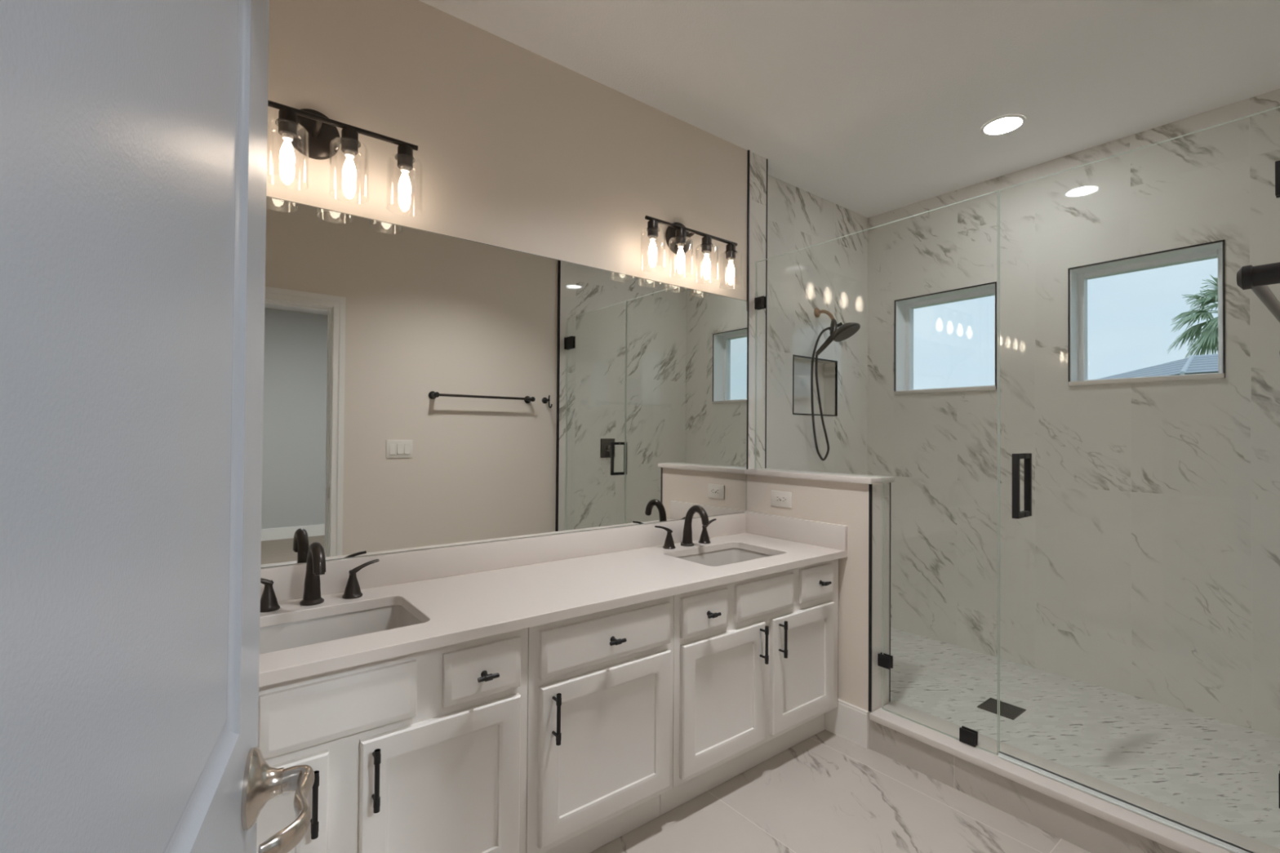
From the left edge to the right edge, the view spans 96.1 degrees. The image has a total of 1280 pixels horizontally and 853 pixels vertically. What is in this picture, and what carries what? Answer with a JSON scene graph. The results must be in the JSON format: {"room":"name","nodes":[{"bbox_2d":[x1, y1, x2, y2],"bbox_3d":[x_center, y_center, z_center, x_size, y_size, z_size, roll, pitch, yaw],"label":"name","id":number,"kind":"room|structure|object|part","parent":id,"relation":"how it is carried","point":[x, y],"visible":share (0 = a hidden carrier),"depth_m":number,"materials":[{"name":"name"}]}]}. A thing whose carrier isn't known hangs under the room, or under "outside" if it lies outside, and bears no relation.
{"room":"bathroom","nodes":[
{"label":"bathroom","id":0,"kind":"room"},
{"bbox_2d":[266,0,766,469],"bbox_3d":[-0.395,-0.054,2.283,2.559,2.740,0.141,1,-1,-38],"label":"wall","id":1,"kind":"structure","parent":0,"point":[519,149],"depth_m":2.12,"materials":[{"name":"beige paint"}]},
{"bbox_2d":[267,100,422,206],"bbox_3d":[-0.936,-0.815,1.673,0.575,0.275,0.163,1,-1,-38],"label":"vanity light","id":2,"kind":"object","parent":1,"relation":"attached to","point":[316,136],"visible":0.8,"depth_m":1.70,"materials":[{"name":"black metal"}]},
{"bbox_2d":[275,107,300,172],"bbox_3d":[-0.980,-0.794,1.601,0.060,0.172,0.060,1,-1,-38],"label":"bulb","id":3,"kind":"object","parent":2,"relation":"attached to","point":[286,122],"depth_m":1.59,"materials":[{"name":"white glass"}]},
{"bbox_3d":[-0.981,-0.757,1.601,0.104,0.158,0.104,1,-1,-38],"label":"lamp shade","id":4,"kind":"part","parent":2,"relation":"part of","materials":[{"name":"clear glass"}]},
{"bbox_3d":[-0.945,-0.875,1.686,0.016,0.027,0.096,1,-1,-38],"label":"arm","id":5,"kind":"part","parent":2,"relation":"part of","materials":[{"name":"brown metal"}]},
{"bbox_3d":[-0.857,-0.755,1.698,0.104,0.158,0.104,1,-1,-38],"label":"lamp shade","id":6,"kind":"part","parent":2,"relation":"part of","materials":[{"name":"clear glass"}]},
{"bbox_2d":[337,126,360,186],"bbox_3d":[-0.857,-0.792,1.698,0.060,0.172,0.060,1,-1,-38],"label":"bulb","id":7,"kind":"object","parent":2,"relation":"attached to","point":[348,140],"depth_m":1.68,"materials":[{"name":"white glass"}]},
{"bbox_3d":[-0.733,-0.753,1.794,0.104,0.158,0.104,1,-1,-38],"label":"lamp shade","id":8,"kind":"part","parent":2,"relation":"part of","materials":[{"name":"clear glass"}]},
{"bbox_2d":[394,143,415,200],"bbox_3d":[-0.733,-0.790,1.794,0.060,0.172,0.060,1,-1,-38],"label":"bulb","id":9,"kind":"object","parent":2,"relation":"attached to","point":[405,158],"depth_m":1.78,"materials":[{"name":"white glass"}]},
{"bbox_2d":[260,512,746,601],"bbox_3d":[-0.414,0.467,2.163,2.388,0.099,0.020,1,-1,-38],"label":"backsplash","id":10,"kind":"structure","parent":1,"relation":"attached to","point":[401,567],"depth_m":2.04,"materials":[{"name":"white stone"}]},
{"bbox_2d":[261,195,747,568],"bbox_3d":[-0.404,-0.118,2.183,2.396,1.071,0.005,1,-1,-38],"label":"wall mirror","id":11,"kind":"object","parent":1,"relation":"attached to","point":[423,389],"visible":0.73,"depth_m":2.03,"materials":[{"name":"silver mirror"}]},
{"bbox_2d":[640,215,742,279],"bbox_3d":[0.221,-0.795,2.574,0.575,0.275,0.163,1,-1,-38],"label":"vanity light","id":12,"kind":"object","parent":1,"relation":"attached to","point":[677,237],"visible":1,"depth_m":2.58,"materials":[{"name":"black metal"}]},
{"bbox_2d":[645,218,659,261],"bbox_3d":[0.053,-0.777,2.406,0.060,0.172,0.060,1,-1,-38],"label":"bulb","id":13,"kind":"object","parent":12,"relation":"attached to","point":[652,229],"depth_m":2.39,"materials":[{"name":"white glass"}]},
{"bbox_3d":[0.053,-0.740,2.406,0.104,0.158,0.104,1,-1,-38],"label":"lamp shade","id":14,"kind":"part","parent":12,"relation":"part of","materials":[{"name":"clear glass"}]},
{"bbox_2d":[674,227,687,267],"bbox_3d":[0.177,-0.775,2.503,0.060,0.172,0.060,1,-1,-38],"label":"bulb","id":15,"kind":"object","parent":12,"relation":"attached to","point":[680,237],"depth_m":2.49,"materials":[{"name":"white glass"}]},
{"bbox_3d":[0.177,-0.738,2.502,0.104,0.158,0.104,1,-1,-38],"label":"lamp shade","id":16,"kind":"part","parent":12,"relation":"part of","materials":[{"name":"clear glass"}]},
{"bbox_3d":[0.212,-0.856,2.587,0.016,0.027,0.096,1,-1,-38],"label":"arm","id":17,"kind":"part","parent":12,"relation":"part of","materials":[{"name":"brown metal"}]},
{"bbox_3d":[0.301,-0.736,2.599,0.104,0.158,0.104,1,-1,-38],"label":"lamp shade","id":18,"kind":"part","parent":12,"relation":"part of","materials":[{"name":"clear glass"}]},
{"bbox_2d":[700,235,713,274],"bbox_3d":[0.301,-0.773,2.599,0.060,0.172,0.060,1,-1,-38],"label":"bulb","id":19,"kind":"object","parent":12,"relation":"attached to","point":[706,245],"depth_m":2.58,"materials":[{"name":"white glass"}]},
{"bbox_2d":[724,242,737,279],"bbox_3d":[0.425,-0.770,2.695,0.060,0.172,0.060,1,-1,-38],"label":"bulb","id":20,"kind":"object","parent":12,"relation":"attached to","point":[731,251],"depth_m":2.68,"materials":[{"name":"white glass"}]},
{"bbox_2d":[746,150,750,469],"bbox_3d":[0.548,-0.596,2.928,0.008,1.626,0.010,1,-1,-38],"label":"trim","id":21,"kind":"structure","parent":1,"relation":"attached to","point":[748,151],"depth_m":2.93,"materials":[{"name":"black metal"}]},
{"bbox_2d":[764,159,767,468],"bbox_3d":[0.662,-0.594,3.019,0.006,1.626,0.006,1,-1,-38],"label":"trim","id":22,"kind":"structure","parent":1,"relation":"attached to","point":[766,159],"depth_m":3.02,"materials":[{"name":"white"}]},
{"bbox_2d":[746,474,886,717],"bbox_3d":[0.800,0.785,2.693,0.146,1.090,0.671,1,-1,-38],"label":"wall","id":23,"kind":"structure","parent":0,"point":[846,504],"depth_m":2.47,"materials":[{"name":"beige paint"}]},
{"bbox_2d":[770,489,791,507],"bbox_3d":[0.672,0.345,2.742,0.008,0.074,0.120,1,-1,-38],"label":"power outlet","id":24,"kind":"object","parent":23,"relation":"attached to","point":[778,498],"visible":1,"depth_m":2.74,"materials":[{"name":"white plastic"}]},
{"bbox_2d":[774,494,786,502],"bbox_3d":[0.670,0.345,2.740,0.002,0.033,0.068,1,-1,-38],"label":"socket","id":25,"kind":"object","parent":24,"relation":"attached to","point":[778,498],"depth_m":2.74,"materials":[{"name":"white plastic"}]},
{"bbox_2d":[744,468,893,484],"bbox_3d":[0.809,0.228,2.692,0.184,0.024,0.692,1,-1,-38],"label":"ledge","id":26,"kind":"object","parent":23,"relation":"on","point":[825,476],"visible":1,"depth_m":2.58,"materials":[{"name":"white stone"}]},
{"bbox_2d":[824,698,868,749],"bbox_3d":[0.877,1.253,2.453,0.014,0.150,0.202,1,-1,-38],"label":"baseboard","id":27,"kind":"structure","parent":23,"relation":"attached to","point":[847,721],"depth_m":2.43,"materials":[{"name":"white paint"}]},
{"bbox_2d":[868,484,872,711],"bbox_3d":[0.953,0.707,2.382,0.008,0.937,0.011,1,-1,-38],"label":"trim","id":28,"kind":"structure","parent":23,"relation":"attached to","point":[870,486],"depth_m":2.38,"materials":[{"name":"black"}]},
{"bbox_2d":[871,482,889,711],"bbox_3d":[1.012,0.709,2.429,0.142,0.939,0.008,1,-1,-38],"label":"tile","id":29,"kind":"structure","parent":23,"relation":"attached to","point":[877,557],"depth_m":2.42,"materials":[{"name":"stone"}]},
{"bbox_2d":[888,583,889,638],"bbox_3d":[0.863,0.712,2.738,0.006,0.939,0.680,1,-1,-38],"label":"tile","id":30,"kind":"structure","parent":23,"relation":"attached to","point":[889,584],"depth_m":2.47,"materials":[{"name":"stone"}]},
{"bbox_2d":[888,482,890,702],"bbox_3d":[1.072,0.709,2.471,0.006,0.937,0.006,1,-1,-38],"label":"trim","id":31,"kind":"structure","parent":23,"relation":"attached to","point":[890,482],"depth_m":2.47,"materials":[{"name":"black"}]},
{"bbox_2d":[766,174,867,475],"bbox_3d":[1.010,-0.028,3.502,1.179,2.740,0.110,1,-1,-38],"label":"wall","id":32,"kind":"structure","parent":0,"point":[831,276],"depth_m":3.49,"materials":[{"name":"stone"}]},
{"bbox_2d":[792,355,837,416],"bbox_3d":[1.059,-0.240,3.476,0.444,0.346,0.013,1,-1,-38],"label":"trim","id":33,"kind":"structure","parent":32,"relation":"attached to","point":[793,356],"depth_m":3.47,"materials":[{"name":"black"}]},
{"bbox_2d":[810,307,860,460],"bbox_3d":[1.122,-0.258,3.331,0.212,0.923,0.298,1,-1,-38],"label":"shower","id":34,"kind":"object","parent":32,"relation":"attached to","point":[846,331],"visible":1,"depth_m":3.33,"materials":[{"name":"brown metal"}]},
{"bbox_3d":[1.111,-0.653,3.417,0.030,0.093,0.133,1,-1,-26],"label":"shower arm","id":35,"kind":"part","parent":34,"relation":"part of","materials":[{"name":"brown metal"}]},
{"bbox_2d":[589,728,1091,852],"bbox_3d":[0.214,1.360,1.359,2.423,0.100,2.053,1,-1,-38],"label":"floor","id":36,"kind":"structure","parent":0,"point":[825,793],"depth_m":1.95,"materials":[{"name":"stone"}]},
{"bbox_2d":[256,627,528,852],"bbox_3d":[-0.815,0.919,1.482,0.908,0.768,0.596,1,-1,-38],"label":"vanity cabinet","id":37,"kind":"object","parent":36,"relation":"on","point":[425,751],"visible":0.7,"depth_m":1.37,"materials":[{"name":"white paint"}]},
{"bbox_3d":[-0.843,0.930,1.143,0.394,0.438,0.020,1,-1,-38],"label":"door","id":38,"kind":"part","parent":37,"relation":"part of","materials":[{"name":"white paint"}]},
{"bbox_3d":[-0.693,0.798,1.224,0.015,0.136,0.037,1,-1,-38],"label":"handle","id":39,"kind":"part","parent":37,"relation":"part of","materials":[{"name":"black metal"}]},
{"bbox_3d":[-0.596,0.794,1.299,0.015,0.136,0.037,1,-1,-38],"label":"handle","id":40,"kind":"part","parent":37,"relation":"part of","materials":[{"name":"black metal"}]},
{"bbox_3d":[-0.480,0.936,1.425,0.394,0.438,0.020,1,-1,-38],"label":"door","id":41,"kind":"part","parent":37,"relation":"part of","materials":[{"name":"white paint"}]},
{"bbox_3d":[-0.404,0.630,1.487,0.206,0.131,0.020,1,-1,-38],"label":"drawer","id":42,"kind":"part","parent":37,"relation":"part of","materials":[{"name":"white paint"}]},
{"bbox_3d":[-0.389,0.635,1.463,0.054,0.018,0.036,1,-1,-38],"label":"knob","id":43,"kind":"part","parent":37,"relation":"part of","materials":[{"name":"black metal"}]},
{"bbox_2d":[258,532,847,687],"bbox_3d":[-0.237,0.530,1.950,2.408,0.030,0.572,1,-1,-38],"label":"countertop","id":44,"kind":"structure","parent":37,"relation":"on","point":[452,610],"depth_m":1.75,"materials":[{"name":"white stone"}]},
{"bbox_2d":[260,542,379,612],"bbox_3d":[-0.911,0.414,1.616,0.359,0.183,0.161,1,-1,-38],"label":"faucet","id":45,"kind":"object","parent":44,"relation":"on","point":[316,559],"visible":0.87,"depth_m":1.63,"materials":[{"name":"black metal"}]},
{"bbox_3d":[-1.043,0.454,1.575,0.102,0.102,0.056,1,-1,-38],"label":"handle","id":46,"kind":"part","parent":45,"relation":"part of","materials":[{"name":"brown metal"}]},
{"bbox_3d":[-0.911,0.414,1.616,0.062,0.183,0.161,1,-1,-38],"label":"spout","id":47,"kind":"part","parent":45,"relation":"part of","materials":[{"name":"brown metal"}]},
{"bbox_3d":[-0.840,0.457,1.733,0.102,0.102,0.056,1,-1,-38],"label":"handle","id":48,"kind":"part","parent":45,"relation":"part of","materials":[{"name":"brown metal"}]},
{"bbox_2d":[259,605,422,654],"bbox_3d":[-0.812,0.617,1.483,0.518,0.162,0.372,1,-1,-38],"label":"sink","id":49,"kind":"object","parent":44,"relation":"in","point":[273,638],"visible":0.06,"depth_m":1.63,"materials":[{"name":"grey ceramic"}]},
{"bbox_2d":[654,505,716,549],"bbox_3d":[0.241,0.434,2.512,0.359,0.183,0.161,1,-1,-38],"label":"faucet","id":50,"kind":"object","parent":44,"relation":"on","point":[687,529],"visible":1,"depth_m":2.53,"materials":[{"name":"black metal"}]},
{"bbox_3d":[0.109,0.473,2.472,0.102,0.102,0.056,1,-1,-38],"label":"handle","id":51,"kind":"part","parent":50,"relation":"part of","materials":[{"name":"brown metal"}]},
{"bbox_3d":[0.241,0.434,2.512,0.062,0.183,0.161,1,-1,-38],"label":"spout","id":52,"kind":"part","parent":50,"relation":"part of","materials":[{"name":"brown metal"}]},
{"bbox_3d":[0.312,0.476,2.630,0.102,0.102,0.056,1,-1,-38],"label":"handle","id":53,"kind":"part","parent":50,"relation":"part of","materials":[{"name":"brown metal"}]},
{"bbox_2d":[677,548,771,566],"bbox_3d":[0.355,0.637,2.391,0.518,0.162,0.372,1,-1,-38],"label":"sink","id":54,"kind":"object","parent":44,"relation":"in","point":[725,557],"visible":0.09,"depth_m":2.58,"materials":[{"name":"grey ceramic"}]},
{"bbox_2d":[744,511,847,550],"bbox_3d":[0.706,0.478,2.685,0.020,0.105,0.572,1,-1,-38],"label":"side splash","id":55,"kind":"object","parent":44,"relation":"on","point":[832,535],"visible":0.88,"depth_m":2.64,"materials":[{"name":"white stone"}]},
{"bbox_2d":[525,595,674,852],"bbox_3d":[-0.246,0.928,1.925,0.528,0.768,0.596,1,-1,-38],"label":"vanity cabinet","id":56,"kind":"object","parent":36,"relation":"on","point":[600,685],"visible":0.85,"depth_m":1.71,"materials":[{"name":"white paint"}]},
{"bbox_3d":[-0.230,0.801,1.585,0.015,0.136,0.037,1,-1,-38],"label":"handle","id":57,"kind":"part","parent":56,"relation":"part of","materials":[{"name":"black metal"}]},
{"bbox_3d":[-0.091,0.943,1.729,0.470,0.438,0.020,1,-1,-38],"label":"door","id":58,"kind":"part","parent":56,"relation":"part of","materials":[{"name":"white paint"}]},
{"bbox_3d":[-0.088,0.636,1.733,0.470,0.131,0.020,1,-1,-38],"label":"drawer","id":59,"kind":"part","parent":56,"relation":"part of","materials":[{"name":"white paint"}]},
{"bbox_3d":[-0.071,0.637,1.710,0.054,0.018,0.036,1,-1,-38],"label":"knob","id":60,"kind":"part","parent":56,"relation":"part of","materials":[{"name":"black metal"}]},
{"bbox_2d":[659,559,838,815],"bbox_3d":[0.334,0.938,2.376,0.938,0.768,0.596,1,-1,-38],"label":"vanity cabinet","id":61,"kind":"object","parent":36,"relation":"on","point":[755,660],"visible":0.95,"depth_m":2.12,"materials":[{"name":"white paint"}]},
{"bbox_3d":[0.225,0.639,1.976,0.216,0.134,0.020,1,-1,-38],"label":"drawer","id":62,"kind":"part","parent":61,"relation":"part of","materials":[{"name":"white paint"}]},
{"bbox_3d":[0.246,0.639,1.957,0.054,0.018,0.036,1,-1,-38],"label":"knob","id":63,"kind":"part","parent":61,"relation":"part of","materials":[{"name":"black metal"}]},
{"bbox_3d":[0.301,0.950,2.034,0.414,0.438,0.020,1,-1,-38],"label":"door","id":64,"kind":"part","parent":61,"relation":"part of","materials":[{"name":"white paint"}]},
{"bbox_3d":[0.458,0.801,2.120,0.015,0.136,0.037,1,-1,-38],"label":"handle","id":65,"kind":"part","parent":61,"relation":"part of","materials":[{"name":"black metal"}]},
{"bbox_3d":[0.545,0.806,2.188,0.015,0.136,0.037,1,-1,-38],"label":"handle","id":66,"kind":"part","parent":61,"relation":"part of","materials":[{"name":"black metal"}]},
{"bbox_3d":[0.657,0.956,2.311,0.398,0.438,0.020,1,-1,-38],"label":"door","id":67,"kind":"part","parent":61,"relation":"part of","materials":[{"name":"white paint"}]},
{"bbox_3d":[0.730,0.642,2.370,0.219,0.130,0.020,1,-1,-38],"label":"drawer","id":68,"kind":"part","parent":61,"relation":"part of","materials":[{"name":"white paint"}]},
{"bbox_3d":[0.753,0.640,2.352,0.054,0.018,0.036,1,-1,-38],"label":"knob","id":69,"kind":"part","parent":61,"relation":"part of","materials":[{"name":"black metal"}]},
{"bbox_2d":[868,700,1279,852],"bbox_3d":[1.390,1.250,1.939,0.195,0.152,1.240,1,-1,-38],"label":"shower curb","id":70,"kind":"object","parent":36,"relation":"on","point":[1095,824],"visible":1,"depth_m":1.92,"materials":[{"name":"stone"}]},
{"bbox_2d":[754,190,998,755],"bbox_3d":[0.940,0.163,2.514,0.028,2.026,1.128,1,-1,-38],"label":"glass panel","id":71,"kind":"object","parent":70,"relation":"on","point":[967,735],"visible":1,"depth_m":2.37,"materials":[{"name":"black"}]},
{"bbox_2d":[418,0,1279,217],"bbox_3d":[0.685,-1.469,1.974,4.048,0.100,2.417,1,-1,-38],"label":"ceiling","id":72,"kind":"structure","parent":0,"point":[868,108],"depth_m":2.27,"materials":[{"name":"white paint"}]},
{"bbox_2d":[980,114,1026,135],"bbox_3d":[1.690,-1.400,2.679,0.178,0.006,0.178,1,-1,-38],"label":"recessed light","id":73,"kind":"object","parent":72,"relation":"in","point":[1002,125],"visible":1,"depth_m":2.67,"materials":[{"name":"white paint"}]},
{"bbox_2d":[866,88,1279,737],"bbox_3d":[2.221,-0.024,3.079,0.210,2.740,2.266,1,-1,-38],"label":"wall","id":74,"kind":"structure","parent":0,"point":[1145,562],"depth_m":2.83,"materials":[{"name":"white tile"}]},
{"bbox_2d":[893,281,996,395],"bbox_3d":[1.874,-0.504,3.497,0.187,0.604,0.592,1,-1,-38],"label":"window","id":75,"kind":"structure","parent":74,"relation":"in","point":[904,308],"depth_m":3.67,"materials":[{"name":"white plastic"}]},
{"bbox_3d":[1.848,-0.213,3.475,0.127,0.022,0.587,1,-1,-38],"label":"sill","id":76,"kind":"part","parent":75,"relation":"part of","materials":[{"name":"white stone"}]},
{"bbox_2d":[1067,240,1225,386],"bbox_3d":[2.434,-0.509,2.777,0.187,0.604,0.567,1,-1,-38],"label":"window","id":77,"kind":"structure","parent":74,"relation":"in","point":[1077,277],"depth_m":2.81,"materials":[{"name":"white plastic"}]},
{"bbox_3d":[2.408,-0.218,2.755,0.127,0.022,0.562,1,-1,-38],"label":"sill","id":78,"kind":"part","parent":77,"relation":"part of","materials":[{"name":"white stone"}]},
{"bbox_2d":[887,626,1279,848],"bbox_3d":[1.652,1.353,2.640,1.189,0.167,2.026,1,-1,-38],"label":"floor","id":79,"kind":"structure","parent":0,"point":[1224,774],"depth_m":2.39,"materials":[{"name":"tile"}]},
{"bbox_2d":[977,697,1026,719],"bbox_3d":[1.624,1.266,2.586,0.146,0.004,0.146,1,-1,-38],"label":"shower drain","id":80,"kind":"object","parent":79,"relation":"on","point":[1006,710],"visible":0.98,"depth_m":2.58,"materials":[{"name":"brown metal"}]},
{"bbox_2d":[1167,274,1217,358],"bbox_3d":[19.946,-1.619,19.239,3.195,6.989,3.463,1,-1,-38],"label":"palm tree","id":81,"kind":"object","parent":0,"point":[1208,340],"visible":0.37,"depth_m":19.77,"materials":[{"name":"green plant"}]},
{"bbox_3d":[0.816,-0.065,0.608,2.413,2.740,0.115,1,-1,-38],"label":"wall","id":82,"kind":"structure","parent":0,"visible":0},
{"bbox_2d":[1236,262,1279,322],"bbox_3d":[1.228,-0.223,1.065,0.754,0.054,0.097,1,-1,-38],"label":"towel bar","id":83,"kind":"object","parent":82,"relation":"attached to","point":[1256,278],"visible":1,"depth_m":0.87,"materials":[{"name":"black metal"}]},
{"bbox_3d":[0.952,-0.228,0.850,0.054,0.054,0.097,1,-1,-38],"label":"post","id":84,"kind":"part","parent":83,"relation":"part of","materials":[{"name":"black metal"}]},
{"bbox_3d":[1.207,-0.223,1.092,0.700,0.018,0.017,1,-1,-38],"label":"rail","id":85,"kind":"part","parent":83,"relation":"part of","materials":[{"name":"metal"}]},
{"bbox_3d":[2.276,-0.040,1.768,1.313,2.740,0.130,1,-1,-38],"label":"wall","id":86,"kind":"structure","parent":0,"visible":0},
{"bbox_2d":[997,106,1279,852],"bbox_3d":[1.528,0.158,1.759,0.126,2.026,0.776,1,-1,-38],"label":"shower glass door","id":87,"kind":"structure","parent":86,"relation":"attached to","point":[1027,457],"depth_m":1.96,"materials":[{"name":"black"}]},
{"bbox_3d":[1.333,0.205,2.008,0.126,0.222,0.020,1,-1,-38],"label":"pull handle","id":88,"kind":"part","parent":87,"relation":"part of","materials":[{"name":"black metal"}]},
{"label":"outside","id":89,"kind":"structure","parent":0,"visible":0},
{"bbox_3d":[28.024,2.096,24.306,65.862,0.200,60.000,1,-1,-38],"label":"floor","id":90,"kind":"structure","parent":89,"visible":0},
{"bbox_2d":[1097,353,1217,379],"bbox_3d":[15.533,-0.027,12.990,7.532,3.584,15.532,1,-1,-38],"label":"house","id":91,"kind":"structure","parent":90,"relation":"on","point":[1208,363],"depth_m":13.74,"materials":[{"name":"grey paint"}]},
{"bbox_3d":[0.224,0.239,0.154,0.919,2.112,0.127,1,-1,-38],"label":"door frame","id":92,"kind":"structure","parent":0,"visible":0},
{"bbox_2d":[0,0,314,852],"bbox_3d":[-0.254,0.270,0.311,0.098,2.023,0.775,1,-1,-25],"label":"door","id":93,"kind":"structure","parent":92,"relation":"attached to","point":[134,133],"depth_m":0.30,"materials":[{"name":"grey paint"}]},
{"bbox_3d":[-0.284,0.270,0.302,0.035,2.023,0.762,1,-1,-25],"label":"frame","id":94,"kind":"part","parent":93,"relation":"part of","materials":[{"name":"grey paint"}]},
{"bbox_3d":[-0.394,0.376,0.605,0.031,0.075,0.075,1,-1,-25],"label":"lever handle","id":95,"kind":"part","parent":93,"relation":"part of","materials":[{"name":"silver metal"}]},
{"bbox_3d":[-0.344,0.376,0.567,0.038,0.028,0.133,1,-1,-25],"label":"lever","id":96,"kind":"part","parent":93,"relation":"part of","materials":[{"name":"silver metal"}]}
]}

